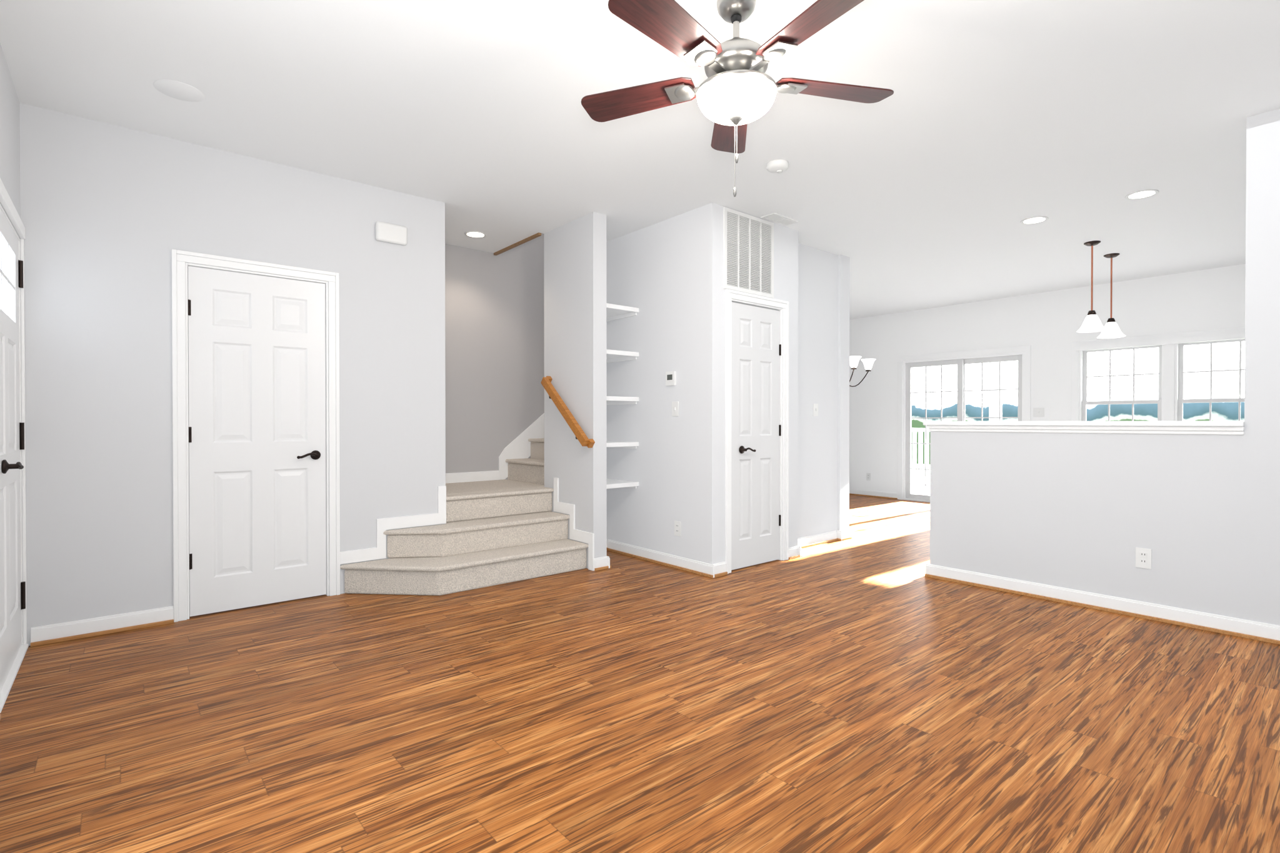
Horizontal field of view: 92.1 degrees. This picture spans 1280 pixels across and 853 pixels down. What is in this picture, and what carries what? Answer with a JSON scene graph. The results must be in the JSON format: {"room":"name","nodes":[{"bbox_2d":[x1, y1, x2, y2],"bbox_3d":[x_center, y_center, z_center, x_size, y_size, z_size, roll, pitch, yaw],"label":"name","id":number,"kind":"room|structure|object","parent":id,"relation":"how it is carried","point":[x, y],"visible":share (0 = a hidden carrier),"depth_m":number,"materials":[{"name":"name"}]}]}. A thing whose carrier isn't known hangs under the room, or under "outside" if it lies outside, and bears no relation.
{"room":"empty living room","nodes":[
{"label":"empty living room","id":0,"kind":"room"},
{"bbox_2d":[0,43,23,630],"bbox_3d":[-1.249,-0.240,0.788,0.120,2.746,6.216,0,1,-40],"label":"wall","id":1,"kind":"structure","parent":0,"point":[9,102],"depth_m":2.81,"materials":[{"name":"white paint"}]},
{"bbox_2d":[0,208,25,692],"bbox_3d":[-2.813,0.086,2.752,0.100,2.030,0.912,0,1,-40],"label":"front door","id":2,"kind":"structure","parent":1,"relation":"in","point":[12,590],"depth_m":2.81,"materials":[{"name":"white paint"}]},
{"bbox_2d":[0,178,28,713],"bbox_3d":[-2.828,0.058,2.704,0.120,2.122,1.011,0,1,-40],"label":"door frame","id":3,"kind":"structure","parent":1,"relation":"attached to","point":[5,200],"depth_m":3.10,"materials":[{"name":"white paint"}]},
{"bbox_2d":[19,102,445,645],"bbox_3d":[-2.316,-0.263,3.872,2.209,2.746,0.120,0,1,-40],"label":"wall","id":4,"kind":"structure","parent":0,"point":[105,207],"depth_m":3.44,"materials":[{"name":"white paint"}]},
{"bbox_2d":[187,266,326,616],"bbox_3d":[-2.330,0.086,3.791,0.735,2.030,0.091,0,1,-40],"label":"door","id":5,"kind":"structure","parent":4,"relation":"in","point":[257,343],"depth_m":3.78,"materials":[{"name":"white paint"}]},
{"bbox_2d":[375,221,407,245],"bbox_3d":[-1.715,-1.332,4.260,0.210,0.130,0.045,0,1,-40],"label":"box","id":6,"kind":"object","parent":4,"relation":"attached to","point":[385,232],"visible":1,"depth_m":4.24,"materials":[{"name":"white plastic"}]},
{"bbox_2d":[445,232,544,483],"bbox_3d":[-0.437,-1.010,6.753,4.620,4.200,0.120,0,1,-40],"label":"wall","id":7,"kind":"structure","parent":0,"point":[494,305],"depth_m":5.86,"materials":[{"name":"grey paint"}]},
{"bbox_2d":[543,230,551,511],"bbox_3d":[0.536,-1.007,6.329,3.436,4.200,0.120,0,1,-40],"label":"wall","id":8,"kind":"structure","parent":0,"point":[547,235],"depth_m":5.23,"materials":[{"name":"grey paint"}]},
{"bbox_2d":[551,211,606,568],"bbox_3d":[-0.501,-0.271,4.995,0.126,2.746,0.599,0,1,-40],"label":"wall","id":9,"kind":"structure","parent":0,"point":[579,245],"depth_m":4.84,"materials":[{"name":"grey paint"}]},
{"bbox_2d":[493,232,541,255],"bbox_3d":[-1.115,-1.638,5.559,0.028,0.020,0.826,0,1,-40],"label":"trim","id":10,"kind":"structure","parent":9,"relation":"attached to","point":[538,234],"depth_m":5.52,"materials":[{"name":"brown wood"}]},
{"bbox_2d":[540,376,594,448],"bbox_3d":[-0.590,-0.130,4.941,0.086,0.584,0.677,0,1,-40],"label":"handrail","id":11,"kind":"object","parent":9,"relation":"attached to","point":[580,435],"visible":1,"depth_m":4.88,"materials":[{"name":"brown wood"}]},
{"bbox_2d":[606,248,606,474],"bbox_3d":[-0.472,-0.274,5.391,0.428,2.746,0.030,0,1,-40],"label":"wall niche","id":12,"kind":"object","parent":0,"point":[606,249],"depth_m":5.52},
{"bbox_2d":[0,495,1279,852],"bbox_3d":[1.727,1.136,4.459,9.545,0.060,8.400,0,1,-40],"label":"floor","id":13,"kind":"structure","parent":0,"point":[838,697],"depth_m":2.36,"materials":[{"name":"laminate"}]},
{"bbox_2d":[340,438,588,595],"bbox_3d":[-0.195,-0.269,5.904,5.105,2.730,1.496,0,1,-40],"label":"stairs","id":14,"kind":"structure","parent":13,"relation":"on","point":[494,532],"depth_m":4.50,"materials":[{"name":"carpet"}]},
{"bbox_2d":[0,0,1279,319],"bbox_3d":[1.727,-1.690,4.439,9.385,0.100,8.240,0,1,-40],"label":"ceiling","id":15,"kind":"structure","parent":0,"point":[999,115],"depth_m":3.22,"materials":[{"name":"white paint"}]},
{"bbox_2d":[153,79,204,101],"bbox_3d":[-2.235,-1.628,2.995,0.201,0.002,0.201,0,1,-40],"label":"cover","id":16,"kind":"object","parent":15,"relation":"attached to","point":[177,90],"depth_m":2.99,"materials":[{"name":"white plastic"}]},
{"bbox_2d":[464,231,486,238],"bbox_3d":[-1.408,-1.642,5.285,0.188,0.007,0.188,0,1,-40],"label":"recessed light","id":17,"kind":"object","parent":15,"relation":"in","point":[474,234],"visible":1,"depth_m":5.28,"materials":[{"name":"white plastic"}]},
{"bbox_2d":[581,0,893,196],"bbox_3d":[0.363,-1.250,2.321,1.239,0.748,1.240,0,1,-40],"label":"ceiling fan","id":18,"kind":"object","parent":15,"relation":"hanging from","point":[737,91],"depth_m":2.27,"materials":[{"name":"brown wood"}]},
{"bbox_2d":[766,159,788,173],"bbox_3d":[0.856,-1.612,3.839,0.136,0.047,0.136,0,1,-40],"label":"smoke detector","id":19,"kind":"object","parent":15,"relation":"attached to","point":[775,165],"visible":1,"depth_m":3.80,"materials":[{"name":"white plastic"}]},
{"bbox_2d":[760,212,799,226],"bbox_3d":[1.111,-1.638,4.888,0.320,0.009,0.130,0,1,-40],"label":"ceiling register","id":20,"kind":"object","parent":15,"relation":"in","point":[775,217],"depth_m":4.88,"materials":[{"name":"white metal"}]},
{"bbox_2d":[849,356,875,386],"bbox_3d":[2.348,-1.066,7.365,0.812,1.190,0.805,0,1,-40],"label":"dining chandelier","id":21,"kind":"object","parent":15,"relation":"hanging from","point":[854,360],"visible":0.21,"depth_m":7.25,"materials":[{"name":"white glass"}]},
{"bbox_2d":[1020,216,1048,224],"bbox_3d":[3.140,-1.640,4.912,0.188,0.007,0.188,0,1,-40],"label":"recessed light","id":22,"kind":"object","parent":15,"relation":"in","point":[1039,219],"visible":1,"depth_m":4.91,"materials":[{"name":"white plastic"}]},
{"bbox_2d":[1076,240,1107,332],"bbox_3d":[4.049,-1.252,5.528,0.224,0.791,0.224,0,1,-40],"label":"pendant light","id":23,"kind":"object","parent":15,"relation":"hanging from","point":[1092,323],"visible":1,"depth_m":5.51,"materials":[{"name":"white glass"}]},
{"bbox_2d":[1096,253,1125,338],"bbox_3d":[4.531,-1.255,5.933,0.224,0.791,0.224,0,1,-40],"label":"pendant light","id":24,"kind":"object","parent":15,"relation":"hanging from","point":[1113,331],"visible":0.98,"depth_m":5.91,"materials":[{"name":"white glass"}]},
{"bbox_2d":[1125,189,1159,199],"bbox_3d":[3.542,-1.636,4.356,0.188,0.007,0.188,0,1,-40],"label":"recessed light","id":25,"kind":"object","parent":15,"relation":"in","point":[1144,194],"visible":1,"depth_m":4.35,"materials":[{"name":"white plastic"}]},
{"bbox_2d":[606,202,798,564],"bbox_3d":[0.508,-0.274,5.371,1.048,2.746,1.319,0,1,-40],"label":"wall","id":26,"kind":"structure","parent":0,"point":[670,270],"depth_m":4.94,"materials":[{"name":"grey paint"}]},
{"bbox_2d":[498,413,544,479],"bbox_3d":[-0.109,-0.886,6.939,3.240,2.779,0.015,0,1,-40],"label":"trim","id":27,"kind":"structure","parent":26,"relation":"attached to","point":[519,448],"depth_m":6.05,"materials":[{"name":"white paint"}]},
{"bbox_2d":[606,303,638,488],"bbox_3d":[-0.316,-0.235,5.205,0.426,1.512,0.454,0,1,-40],"label":"shelves","id":28,"kind":"object","parent":26,"relation":"attached to","point":[614,312],"visible":0.38,"depth_m":5.14,"materials":[{"name":"white paint"}]},
{"bbox_2d":[665,371,676,385],"bbox_3d":[0.242,-0.378,4.855,0.022,0.110,0.096,0,1,-40],"label":"thermostat","id":29,"kind":"object","parent":26,"relation":"attached to","point":[670,376],"visible":1,"depth_m":4.84,"materials":[{"name":"white plastic"}]},
{"bbox_2d":[671,401,678,416],"bbox_3d":[0.273,-0.138,4.825,0.014,0.115,0.072,0,1,-40],"label":"light switch","id":30,"kind":"object","parent":26,"relation":"attached to","point":[675,405],"visible":1,"depth_m":4.82,"materials":[{"name":"white plastic"}]},
{"bbox_2d":[674,520,681,536],"bbox_3d":[0.293,0.797,4.813,0.008,0.115,0.072,0,1,-40],"label":"outlet","id":31,"kind":"object","parent":26,"relation":"attached to","point":[677,524],"visible":1,"depth_m":4.81,"materials":[{"name":"white plastic"}]},
{"bbox_2d":[723,206,773,298],"bbox_3d":[0.849,-1.333,4.782,0.585,0.603,0.012,0,1,-40],"label":"wall vent","id":32,"kind":"object","parent":26,"relation":"in","point":[748,240],"visible":1,"depth_m":4.77,"materials":[{"name":"white metal"}]},
{"bbox_2d":[731,301,781,569],"bbox_3d":[0.929,0.073,4.874,0.617,2.040,0.091,0,1,-40],"label":"closet door","id":33,"kind":"structure","parent":26,"relation":"in","point":[756,429],"depth_m":4.87,"materials":[{"name":"white paint"}]},
{"bbox_2d":[798,243,849,538],"bbox_3d":[1.221,-0.279,6.086,1.204,2.746,1.140,0,1,-40],"label":"wall","id":34,"kind":"structure","parent":0,"point":[824,277],"depth_m":5.80,"materials":[{"name":"white paint"}]},
{"bbox_2d":[813,403,818,416],"bbox_3d":[1.631,-0.155,5.717,0.072,0.115,0.014,0,1,-40],"label":"switch","id":35,"kind":"object","parent":34,"relation":"attached to","point":[815,405],"visible":1,"depth_m":5.71,"materials":[{"name":"white plastic"}]},
{"bbox_2d":[849,263,1245,493],"bbox_3d":[5.276,-0.288,7.426,0.120,2.746,8.000,0,1,-40],"label":"wall","id":36,"kind":"structure","parent":0,"point":[1049,322],"depth_m":7.76,"materials":[{"name":"white paint"}]},
{"bbox_2d":[866,473,870,480],"bbox_3d":[3.501,0.770,9.450,0.008,0.115,0.072,0,1,-40],"label":"outlet","id":37,"kind":"object","parent":36,"relation":"attached to","point":[868,475],"visible":1,"depth_m":9.45,"materials":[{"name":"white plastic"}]},
{"bbox_2d":[1033,407,1044,416],"bbox_3d":[4.968,-0.176,7.690,0.014,0.115,0.120,0,1,-40],"label":"light switch","id":38,"kind":"object","parent":36,"relation":"attached to","point":[1039,412],"visible":1,"depth_m":7.69,"materials":[{"name":"white plastic"}]},
{"bbox_2d":[897,327,1244,502],"bbox_3d":[5.114,0.034,7.586,0.165,2.100,3.990,0,1,-40],"label":"window frames","id":39,"kind":"structure","parent":36,"relation":"in","point":[1170,402],"depth_m":7.78,"materials":[{"name":"white paint"}]},
{"bbox_2d":[930,430,1244,619],"bbox_3d":[2.714,0.553,3.946,0.120,1.114,1.658,0,1,-40],"label":"pony wall","id":40,"kind":"structure","parent":0,"point":[1069,510],"depth_m":3.76,"materials":[{"name":"grey paint"}]},
{"bbox_2d":[1243,108,1279,625],"bbox_3d":[3.937,-0.253,2.483,0.120,2.746,2.147,0,1,-40],"label":"wall","id":41,"kind":"structure","parent":0,"point":[1261,554],"depth_m":3.22,"materials":[{"name":"grey paint"}]},
{"bbox_2d":[0,470,1279,719],"bbox_3d":[1.727,0.769,4.456,9.145,0.675,8.000,0,1,-40],"label":"baseboard","id":42,"kind":"structure","parent":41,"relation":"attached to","point":[50,634],"depth_m":4.09,"materials":[{"name":"white paint"}]},
{"bbox_2d":[923,421,1244,434],"bbox_3d":[2.702,0.003,3.957,0.196,0.075,1.696,0,1,-40],"label":"trim","id":43,"kind":"structure","parent":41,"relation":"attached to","point":[1154,427],"depth_m":3.75,"materials":[{"name":"white paint"}]},
{"bbox_2d":[1135,547,1151,569],"bbox_3d":[2.930,0.766,3.591,0.008,0.115,0.072,0,1,-40],"label":"outlet","id":44,"kind":"object","parent":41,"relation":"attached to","point":[1143,556],"visible":1,"depth_m":3.59,"materials":[{"name":"white plastic"}]},
{"label":"outside","id":45,"kind":"structure","parent":0,"visible":0},
{"bbox_2d":[911,341,1244,464],"bbox_3d":[46.046,-14.141,38.522,0.200,90.000,160.000,0,1,-40],"label":"windows","id":46,"kind":"structure","parent":45,"point":[1225,356],"depth_m":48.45,"materials":[{"name":"glass"}]},
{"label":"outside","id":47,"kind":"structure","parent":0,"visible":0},
{"bbox_2d":[911,361,1002,494],"bbox_3d":[7.062,-0.244,7.880,3.200,3.150,11.000,0,1,-40],"label":"deck","id":48,"kind":"object","parent":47,"point":[917,487],"visible":0.06,"depth_m":11.06,"materials":[{"name":"white wood"}]},
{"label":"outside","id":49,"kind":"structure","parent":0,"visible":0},
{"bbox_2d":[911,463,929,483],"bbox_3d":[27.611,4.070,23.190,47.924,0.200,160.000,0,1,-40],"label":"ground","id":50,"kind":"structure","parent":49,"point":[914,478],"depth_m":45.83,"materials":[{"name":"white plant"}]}
]}

